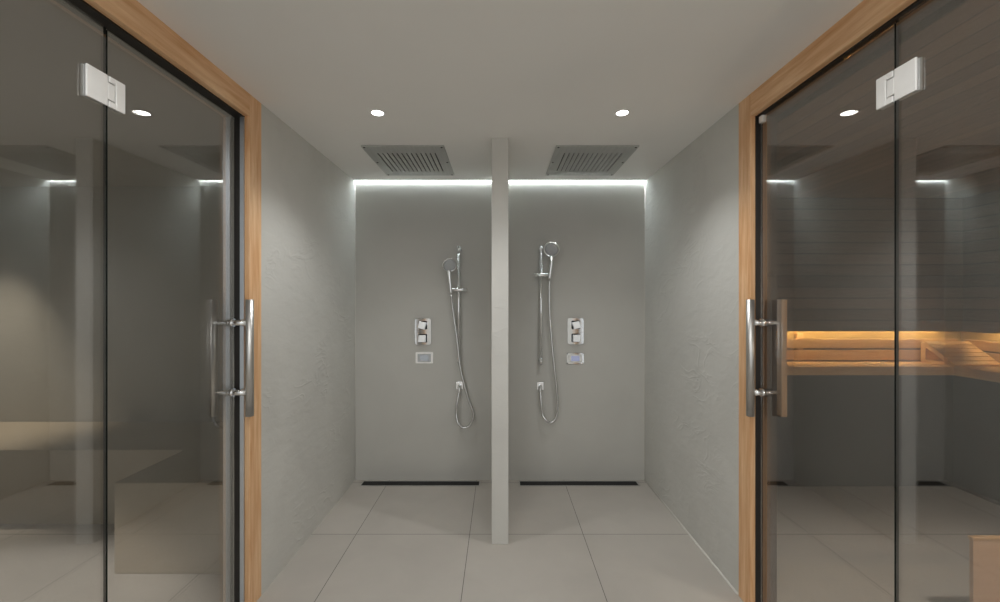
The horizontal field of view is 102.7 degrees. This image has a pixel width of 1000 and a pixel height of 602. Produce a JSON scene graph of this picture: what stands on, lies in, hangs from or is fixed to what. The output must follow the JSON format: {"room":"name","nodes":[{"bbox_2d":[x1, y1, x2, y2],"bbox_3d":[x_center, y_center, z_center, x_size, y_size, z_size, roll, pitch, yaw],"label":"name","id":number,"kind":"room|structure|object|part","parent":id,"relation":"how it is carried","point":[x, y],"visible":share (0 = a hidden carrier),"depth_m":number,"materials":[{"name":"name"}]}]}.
{"room":"spa shower area","nodes":[
{"label":"spa shower area","id":0,"kind":"room"},
{"bbox_2d":[0,0,222,186],"bbox_3d":[-2.926,-0.987,1.568,3.177,0.084,3.671,0,0,0],"label":"ceiling","id":1,"kind":"structure","parent":0,"point":[51,135],"depth_m":2.09,"materials":[{"name":"paint"}]},
{"bbox_2d":[64,0,354,601],"bbox_3d":[-1.275,0.146,0.794,0.125,2.701,5.100,0,0,0],"label":"wall","id":2,"kind":"structure","parent":0,"point":[308,202],"depth_m":2.43,"materials":[{"name":"paint"}]},
{"bbox_2d":[103,27,105,601],"bbox_3d":[-1.281,0.301,0.757,0.008,2.376,1.079,0,0,0],"label":"window","id":3,"kind":"structure","parent":2,"relation":"in","point":[104,28],"depth_m":1.30,"materials":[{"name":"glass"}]},
{"bbox_2d":[49,0,260,601],"bbox_3d":[-1.275,0.247,1.074,0.126,2.500,1.915,0,0,0],"label":"door frame","id":4,"kind":"structure","parent":2,"relation":"attached to","point":[130,21],"depth_m":1.93,"materials":[{"name":"wood"},{"name":"black rubber seal"},{"name":"aluminium"}]},
{"bbox_3d":[-1.229,0.247,1.984,0.034,2.500,0.095,0,0,0],"label":"frame post","id":5,"kind":"part","parent":4,"relation":"part of","materials":[{"name":"brown wood"}]},
{"bbox_2d":[80,30,253,601],"bbox_3d":[-1.272,0.299,1.577,0.198,2.361,0.695,0,0,0],"label":"door","id":6,"kind":"structure","parent":2,"relation":"in","point":[96,86],"depth_m":1.32,"materials":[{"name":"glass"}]},
{"bbox_3d":[-1.281,-0.682,1.329,0.022,0.100,0.056,0,0,0],"label":"plate","id":7,"kind":"part","parent":6,"relation":"part of","materials":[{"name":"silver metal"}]},
{"bbox_3d":[-1.191,0.270,1.902,0.035,0.554,0.035,0,0,0],"label":"handle","id":8,"kind":"part","parent":6,"relation":"part of","materials":[{"name":"metal"}]},
{"bbox_2d":[0,181,962,479],"bbox_3d":[-0.167,0.146,3.426,8.528,2.701,0.237,0,0,0],"label":"wall","id":9,"kind":"structure","parent":0,"point":[407,428],"depth_m":3.34,"materials":[{"name":"paint"}]},
{"bbox_2d":[415,318,430,344],"bbox_3d":[-0.642,0.255,3.313,0.139,0.222,0.062,0,0,0],"label":"shower mixer","id":10,"kind":"object","parent":9,"relation":"attached to","point":[422,325],"visible":1,"depth_m":3.33,"materials":[{"name":"silver metal"}]},
{"bbox_3d":[-0.642,0.310,3.308,0.057,0.057,0.053,0,0,0],"label":"knob","id":11,"kind":"part","parent":10,"relation":"part of","materials":[{"name":"silver metal"}]},
{"bbox_3d":[-0.642,0.202,3.308,0.067,0.067,0.053,0,0,0],"label":"knob","id":12,"kind":"part","parent":10,"relation":"part of","materials":[{"name":"silver metal"}]},
{"bbox_2d":[416,352,432,362],"bbox_3d":[-0.632,0.475,3.339,0.146,0.094,0.011,0,0,0],"label":"control panel","id":13,"kind":"object","parent":9,"relation":"attached to","point":[421,357],"visible":1,"depth_m":3.33,"materials":[{"name":"silver metal"}]},
{"bbox_2d":[456,382,462,391],"bbox_3d":[-0.338,0.711,3.315,0.058,0.077,0.058,0,0,0],"label":"outlet","id":14,"kind":"object","parent":9,"relation":"attached to","point":[459,385],"visible":0.97,"depth_m":3.33,"materials":[{"name":"silver metal"}]},
{"bbox_2d":[452,246,467,362],"bbox_3d":[-0.338,0.029,3.298,0.143,0.960,0.092,0,0,0],"label":"shower rail","id":15,"kind":"object","parent":9,"relation":"attached to","point":[458,289],"visible":0.87,"depth_m":3.27,"materials":[{"name":"silver metal"}]},
{"bbox_2d":[442,258,474,428],"bbox_3d":[-0.344,0.349,3.255,0.261,1.384,0.095,0,0,-20],"label":"shower","id":16,"kind":"object","parent":15,"relation":"attached to","point":[449,265],"visible":1,"depth_m":3.25,"materials":[{"name":"silver metal"}]},
{"bbox_3d":[-0.338,0.029,3.282,0.025,0.960,0.025,0,0,0],"label":"rail","id":17,"kind":"part","parent":15,"relation":"part of","materials":[{"name":"silver metal"}]},
{"bbox_2d":[537,382,543,391],"bbox_3d":[0.337,0.713,3.315,0.058,0.074,0.058,0,0,0],"label":"outlet","id":18,"kind":"object","parent":9,"relation":"attached to","point":[540,385],"visible":1,"depth_m":3.33,"materials":[{"name":"silver metal"}]},
{"bbox_2d":[533,246,548,364],"bbox_3d":[0.346,0.035,3.298,0.143,0.972,0.092,0,0,0],"label":"shower rail","id":19,"kind":"object","parent":9,"relation":"attached to","point":[540,274],"visible":0.95,"depth_m":3.27,"materials":[{"name":"silver metal"}]},
{"bbox_3d":[0.336,0.035,3.282,0.025,0.972,0.025,0,0,0],"label":"rail","id":20,"kind":"part","parent":19,"relation":"part of","materials":[{"name":"silver metal"}]},
{"bbox_2d":[539,242,559,423],"bbox_3d":[0.398,0.262,3.237,0.176,1.474,0.102,0,0,16],"label":"shower","id":21,"kind":"object","parent":19,"relation":"attached to","point":[551,249],"visible":1,"depth_m":3.25,"materials":[{"name":"silver metal"}]},
{"bbox_2d":[566,353,583,363],"bbox_3d":[0.628,0.480,3.339,0.146,0.094,0.011,0,0,0],"label":"control panel","id":22,"kind":"object","parent":9,"relation":"attached to","point":[571,358],"visible":1,"depth_m":3.34,"materials":[{"name":"silver metal"}]},
{"bbox_2d":[567,318,583,344],"bbox_3d":[0.630,0.252,3.313,0.139,0.222,0.062,0,0,0],"label":"shower mixer","id":23,"kind":"object","parent":9,"relation":"attached to","point":[575,326],"visible":1,"depth_m":3.33,"materials":[{"name":"silver metal"}]},
{"bbox_3d":[0.630,0.307,3.308,0.057,0.057,0.053,0,0,0],"label":"knob","id":24,"kind":"part","parent":23,"relation":"part of","materials":[{"name":"silver metal"}]},
{"bbox_3d":[0.630,0.198,3.308,0.067,0.067,0.053,0,0,0],"label":"knob","id":25,"kind":"part","parent":23,"relation":"part of","materials":[{"name":"silver metal"}]},
{"bbox_2d":[137,0,862,180],"bbox_3d":[0.000,-1.054,0.788,2.676,0.100,5.087,0,0,0],"label":"ceiling","id":26,"kind":"structure","parent":0,"point":[457,75],"depth_m":1.70,"materials":[{"name":"paint"}]},
{"bbox_2d":[370,109,384,115],"bbox_3d":[-0.652,-1.002,2.132,0.077,0.003,0.077,0,0,0],"label":"recessed light","id":27,"kind":"object","parent":26,"relation":"in","point":[375,112],"visible":1,"depth_m":2.12,"materials":[{"name":"paint"}]},
{"bbox_2d":[361,145,453,174],"bbox_3d":[-0.630,-0.998,2.873,0.535,0.011,0.595,0,0,0],"label":"shower","id":28,"kind":"object","parent":26,"relation":"attached to","point":[392,159],"visible":1,"depth_m":2.81,"materials":[{"name":"silver metal"}]},
{"bbox_2d":[546,145,638,174],"bbox_3d":[0.630,-0.998,2.873,0.535,0.011,0.595,0,0,0],"label":"shower","id":29,"kind":"object","parent":26,"relation":"attached to","point":[566,159],"visible":1,"depth_m":2.81,"materials":[{"name":"silver metal"}]},
{"bbox_2d":[615,109,629,115],"bbox_3d":[0.652,-1.002,2.132,0.077,0.003,0.077,0,0,0],"label":"recessed light","id":30,"kind":"object","parent":26,"relation":"in","point":[623,112],"visible":1,"depth_m":2.12,"materials":[{"name":"paint"}]},
{"bbox_2d":[0,480,999,601],"bbox_3d":[-0.084,1.547,0.920,8.863,0.100,5.351,0,0,0],"label":"floor","id":31,"kind":"structure","parent":0,"point":[376,543],"depth_m":2.35,"materials":[{"name":"tile"}]},
{"bbox_2d":[0,422,222,573],"bbox_3d":[-2.887,1.246,2.747,3.081,0.502,1.112,0,0,0],"label":"bench","id":32,"kind":"object","parent":31,"relation":"on","point":[165,479],"visible":0.57,"depth_m":2.67,"materials":[{"name":"tile"}]},
{"bbox_2d":[360,481,479,485],"bbox_3d":[-0.649,1.495,3.278,0.973,0.003,0.089,0,0,0],"label":"floor drain","id":33,"kind":"object","parent":31,"relation":"on","point":[364,483],"visible":1,"depth_m":3.28,"materials":[{"name":"metal"}]},
{"bbox_2d":[519,481,639,485],"bbox_3d":[0.645,1.495,3.278,0.978,0.003,0.089,0,0,0],"label":"floor drain","id":34,"kind":"object","parent":31,"relation":"on","point":[521,483],"visible":1,"depth_m":3.28,"materials":[{"name":"metal"}]},
{"bbox_2d":[777,331,999,505],"bbox_3d":[2.667,0.863,2.357,2.641,1.268,2.206,0,0,0],"label":"bench","id":35,"kind":"object","parent":31,"relation":"on","point":[837,429],"visible":0.44,"depth_m":3.23,"materials":[{"name":"brown wood"}]},
{"bbox_3d":[2.567,0.395,3.437,0.050,0.238,0.034,0,0,0],"label":"backrest","id":36,"kind":"part","parent":35,"relation":"part of","materials":[{"name":"brown wood"}]},
{"bbox_3d":[2.508,1.018,3.236,2.324,0.957,0.017,0,0,0],"label":"panel","id":37,"kind":"part","parent":35,"relation":"part of","materials":[{"name":"grey"}]},
{"bbox_2d":[921,341,999,366],"bbox_3d":[3.722,0.425,3.241,0.364,0.177,0.258,0,0,0],"label":"headrest cover","id":38,"kind":"object","parent":35,"relation":"on","point":[953,353],"visible":1,"depth_m":3.23,"materials":[{"name":"brown wood"}]},
{"bbox_3d":[3.558,0.430,3.244,0.025,0.167,0.251,0,0,0],"label":"frame","id":39,"kind":"part","parent":38,"relation":"part of","materials":[{"name":"brown wood"}]},
{"bbox_3d":[3.662,1.018,2.249,0.017,0.957,1.956,0,0,0],"label":"panel","id":40,"kind":"part","parent":35,"relation":"part of","materials":[{"name":"grey"}]},
{"bbox_2d":[968,535,999,601],"bbox_3d":[2.504,1.294,1.865,0.654,0.406,0.048,0,0,0],"label":"guard","id":41,"kind":"object","parent":31,"relation":"on","point":[984,550],"visible":1,"depth_m":1.84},
{"bbox_3d":[2.504,1.097,1.852,0.654,0.013,0.022,0,0,0],"label":"cap rail","id":42,"kind":"part","parent":41,"relation":"part of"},
{"bbox_2d":[492,138,507,543],"bbox_3d":[0.000,0.247,2.901,0.104,2.500,0.886,0,0,0],"label":"wall partition","id":43,"kind":"structure","parent":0,"point":[499,145],"depth_m":2.46,"materials":[{"name":"paint"}]},
{"bbox_2d":[645,104,761,601],"bbox_3d":[1.275,0.146,0.794,0.125,2.701,5.100,0,0,0],"label":"wall","id":44,"kind":"structure","parent":0,"point":[692,201],"depth_m":2.41,"materials":[{"name":"paint"}]},
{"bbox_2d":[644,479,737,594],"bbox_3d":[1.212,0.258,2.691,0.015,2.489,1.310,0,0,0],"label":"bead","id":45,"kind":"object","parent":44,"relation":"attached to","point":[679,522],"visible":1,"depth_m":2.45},
{"bbox_2d":[746,23,922,601],"bbox_3d":[1.264,0.298,1.562,0.181,2.365,0.726,0,0,0],"label":"door","id":46,"kind":"structure","parent":44,"relation":"in","point":[906,80],"depth_m":1.32,"materials":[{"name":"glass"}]},
{"bbox_3d":[1.191,0.270,1.902,0.035,0.554,0.035,0,0,0],"label":"handle","id":47,"kind":"part","parent":46,"relation":"part of","materials":[{"name":"metal"}]},
{"bbox_3d":[1.257,-0.682,1.298,0.022,0.100,0.056,0,0,0],"label":"plate","id":48,"kind":"part","parent":46,"relation":"part of","materials":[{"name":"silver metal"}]},
{"bbox_2d":[739,0,950,601],"bbox_3d":[1.275,0.247,1.074,0.126,2.500,1.915,0,0,0],"label":"door frame","id":49,"kind":"structure","parent":44,"relation":"attached to","point":[869,26],"depth_m":1.93,"materials":[{"name":"wood"}]},
{"bbox_3d":[1.229,0.247,1.984,0.034,2.500,0.095,0,0,0],"label":"frame post","id":50,"kind":"part","parent":49,"relation":"part of","materials":[{"name":"brown wood"}]},
{"bbox_2d":[896,20,898,601],"bbox_3d":[1.257,0.301,0.742,0.008,2.376,1.048,0,0,0],"label":"seal","id":51,"kind":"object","parent":44,"relation":"in","point":[897,21],"depth_m":1.27,"materials":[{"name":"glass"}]},
{"bbox_2d":[777,0,999,197],"bbox_3d":[2.717,-0.895,1.639,2.759,0.067,3.813,0,0,0],"label":"ceiling","id":52,"kind":"structure","parent":0,"point":[834,142],"depth_m":1.94,"materials":[{"name":"brown wood"}]},
{"bbox_2d":[963,190,999,353],"bbox_3d":[3.984,0.284,1.647,0.226,2.425,3.629,0,0,0],"label":"wall","id":53,"kind":"structure","parent":0,"point":[981,212],"depth_m":3.22,"materials":[{"name":"brown wood"}]}
]}

